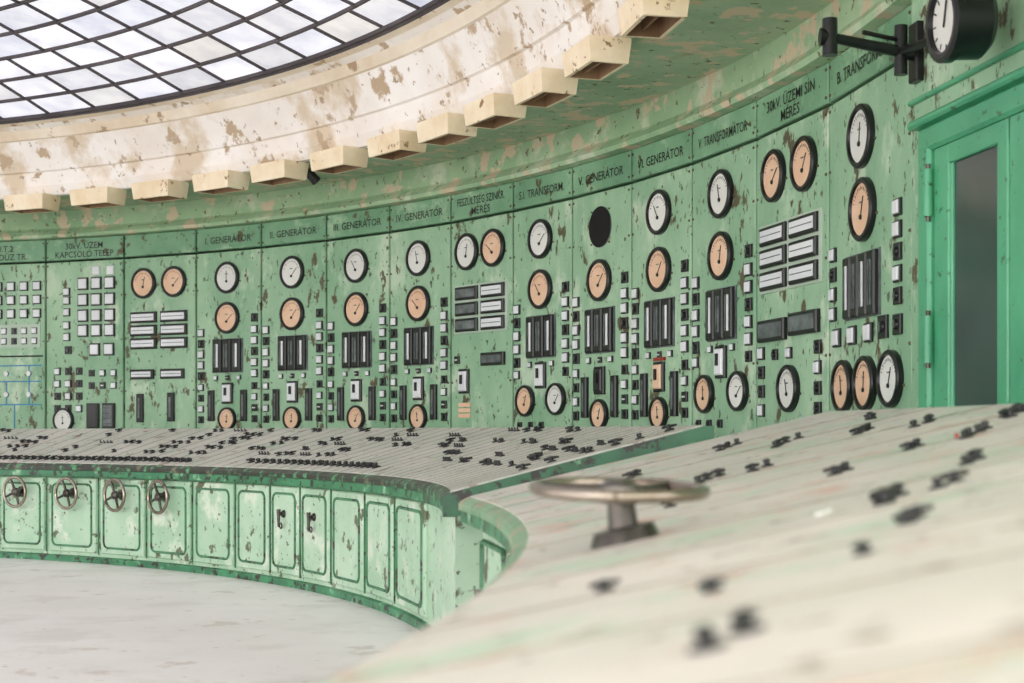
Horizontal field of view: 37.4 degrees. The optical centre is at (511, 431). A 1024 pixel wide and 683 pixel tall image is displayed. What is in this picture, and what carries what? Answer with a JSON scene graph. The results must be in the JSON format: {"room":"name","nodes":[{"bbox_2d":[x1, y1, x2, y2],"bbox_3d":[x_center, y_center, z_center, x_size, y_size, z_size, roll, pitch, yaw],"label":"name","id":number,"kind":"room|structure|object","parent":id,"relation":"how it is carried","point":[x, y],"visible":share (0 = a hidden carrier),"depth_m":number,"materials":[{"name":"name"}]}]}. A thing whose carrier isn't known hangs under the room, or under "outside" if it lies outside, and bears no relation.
{"room":"power station control room","nodes":[
{"label":"power station control room","id":0,"kind":"room"},
{"bbox_2d":[0,558,418,682],"bbox_3d":[-2.880,0.972,5.040,33.120,0.072,31.680,0,0,0],"label":"floor","id":1,"kind":"structure","parent":0,"point":[61,621],"depth_m":7.14,"materials":[{"name":"white stone"}]},
{"bbox_2d":[0,240,50,428],"bbox_3d":[-5.067,-0.486,15.214,0.932,2.844,0.153,0,0,17],"label":"panel","id":2,"kind":"object","parent":1,"relation":"on","point":[23,264],"visible":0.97,"depth_m":15.11,"materials":[{"name":"green paint"}]},
{"bbox_2d":[47,235,129,428],"bbox_3d":[-4.183,-0.486,14.902,0.932,2.844,0.156,0,0,22],"label":"panel","id":3,"kind":"object","parent":1,"relation":"on","point":[86,276],"visible":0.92,"depth_m":14.85,"materials":[{"name":"green paint"}]},
{"bbox_2d":[125,230,201,428],"bbox_3d":[-3.353,-0.486,14.521,0.883,2.844,0.156,0,0,27],"label":"panel","id":4,"kind":"object","parent":1,"relation":"on","point":[161,268],"visible":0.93,"depth_m":14.47,"materials":[{"name":"green paint"}]},
{"bbox_2d":[197,223,267,428],"bbox_3d":[-2.618,-0.486,14.089,0.813,2.844,0.169,0,0,33],"label":"panel","id":5,"kind":"object","parent":1,"relation":"on","point":[229,265],"visible":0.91,"depth_m":14.02,"materials":[{"name":"green paint"}]},
{"bbox_2d":[262,216,333,427],"bbox_3d":[-1.943,-0.486,13.617,0.826,2.844,0.169,0,0,37],"label":"panel","id":6,"kind":"object","parent":1,"relation":"on","point":[294,261],"visible":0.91,"depth_m":13.55,"materials":[{"name":"green paint"}]},
{"bbox_2d":[0,424,713,630],"bbox_3d":[-3.602,0.451,10.110,12.188,0.970,3.785,0,0,34],"label":"control console","id":7,"kind":"object","parent":1,"relation":"on","point":[369,517],"visible":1,"depth_m":9.36,"materials":[{"name":"green paint"}]},
{"bbox_2d":[327,206,395,427],"bbox_3d":[-1.311,-0.486,13.089,0.811,2.844,0.169,0,0,42],"label":"panel","id":8,"kind":"object","parent":1,"relation":"on","point":[359,254],"visible":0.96,"depth_m":13.02,"materials":[{"name":"green paint"}]},
{"bbox_2d":[390,196,458,427],"bbox_3d":[-0.739,-0.486,12.522,0.169,2.844,0.792,0,0,-43],"label":"panel","id":9,"kind":"object","parent":1,"relation":"on","point":[421,244],"visible":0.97,"depth_m":12.45,"materials":[{"name":"green paint"}]},
{"bbox_2d":[451,183,521,427],"bbox_3d":[-0.216,-0.486,11.909,0.169,2.844,0.810,0,0,-38],"label":"panel","id":10,"kind":"object","parent":1,"relation":"on","point":[482,320],"visible":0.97,"depth_m":11.84,"materials":[{"name":"green paint"}]},
{"bbox_2d":[513,168,579,426],"bbox_3d":[0.250,-0.486,11.262,0.169,2.844,0.774,0,0,-33],"label":"panel","id":11,"kind":"object","parent":1,"relation":"on","point":[543,229],"visible":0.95,"depth_m":11.19,"materials":[{"name":"green paint"}]},
{"bbox_2d":[572,150,639,426],"bbox_3d":[0.652,-0.486,10.595,0.169,2.844,0.776,0,0,-29],"label":"panel","id":12,"kind":"object","parent":1,"relation":"on","point":[602,214],"visible":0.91,"depth_m":10.52,"materials":[{"name":"green paint"}]},
{"bbox_2d":[631,129,698,425],"bbox_3d":[1.002,-0.486,9.890,0.169,2.844,0.788,0,0,-24],"label":"panel","id":13,"kind":"object","parent":1,"relation":"on","point":[662,200],"visible":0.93,"depth_m":9.82,"materials":[{"name":"green paint"}]},
{"bbox_2d":[322,403,1023,682],"bbox_3d":[0.351,0.430,2.020,1.928,1.013,7.307,0,0,7],"label":"control console","id":14,"kind":"object","parent":1,"relation":"on","point":[880,545],"visible":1,"depth_m":1.62,"materials":[{"name":"green paint"}]},
{"bbox_2d":[692,101,763,437],"bbox_3d":[1.302,-0.486,9.129,0.169,2.844,0.840,0,0,-19],"label":"panel","id":15,"kind":"object","parent":1,"relation":"on","point":[724,280],"visible":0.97,"depth_m":9.04,"materials":[{"name":"green paint"}]},
{"bbox_2d":[756,62,835,427],"bbox_3d":[1.561,-0.486,8.271,0.156,2.844,0.942,0,0,-14],"label":"panel","id":16,"kind":"object","parent":1,"relation":"on","point":[793,199],"visible":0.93,"depth_m":8.18,"materials":[{"name":"green paint"}]},
{"bbox_2d":[828,4,911,410],"bbox_3d":[1.749,-0.486,7.271,0.158,2.844,1.083,0,0,-8],"label":"panel","id":17,"kind":"object","parent":1,"relation":"on","point":[870,252],"visible":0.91,"depth_m":7.19,"materials":[{"name":"green paint"}]},
{"bbox_2d":[307,165,320,184],"bbox_3d":[-1.613,-2.087,12.213,0.138,0.190,0.120,0,0,0],"label":"ceiling spotlight","id":18,"kind":"object","parent":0,"point":[312,176],"depth_m":12.18,"materials":[{"name":"black metal"}]},
{"bbox_2d":[0,0,911,213],"bbox_3d":[-6.056,-2.515,9.087,22.277,0.731,14.948,0,0,28],"label":"ceiling","id":19,"kind":"structure","parent":0,"point":[451,55],"depth_m":11.02,"materials":[{"name":"beige paint"}]},
{"bbox_2d":[0,0,443,121],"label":"window","id":20,"kind":"structure","parent":19,"relation":"attached to","point":[56,55],"depth_m":11.49,"materials":[{"name":"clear glass"}]},
{"bbox_2d":[3,0,688,213],"bbox_3d":[-1.857,-2.081,9.863,3.229,0.137,13.318,0,0,-34],"label":"brackets","id":21,"kind":"object","parent":19,"relation":"attached to","point":[595,57],"visible":1,"depth_m":10.28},
{"bbox_2d":[0,0,911,241],"bbox_3d":[-7.753,-0.623,11.243,19.446,3.118,9.047,0,0,0],"label":"cornice","id":22,"kind":"structure","parent":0,"point":[796,53],"depth_m":11.48,"materials":[{"name":"green paint"}]},
{"bbox_2d":[912,0,1023,407],"bbox_3d":[2.260,-0.623,4.250,0.216,3.118,5.040,0,0,-9],"label":"wall","id":23,"kind":"structure","parent":0,"point":[1010,30],"depth_m":6.41,"materials":[{"name":"green paint"}]},
{"bbox_2d":[818,0,998,84],"bbox_3d":[1.572,-1.598,6.139,0.494,0.389,1.087,0,0,0],"label":"wall clock","id":24,"kind":"object","parent":23,"relation":"attached to","point":[954,29],"visible":1,"depth_m":5.83,"materials":[{"name":"black metal"}]},
{"bbox_2d":[896,0,1023,106],"bbox_3d":[2.123,-1.732,4.266,0.050,0.576,5.112,0,0,-9],"label":"trim","id":25,"kind":"structure","parent":23,"relation":"attached to","point":[1019,47],"depth_m":6.14,"materials":[{"name":"green paint"}]},
{"bbox_2d":[907,66,1023,407],"bbox_3d":[1.892,-0.207,5.800,0.120,2.286,1.649,0,0,-9],"label":"door","id":26,"kind":"structure","parent":23,"relation":"in","point":[971,146],"depth_m":6.14,"materials":[{"name":"green paint"}]}
]}

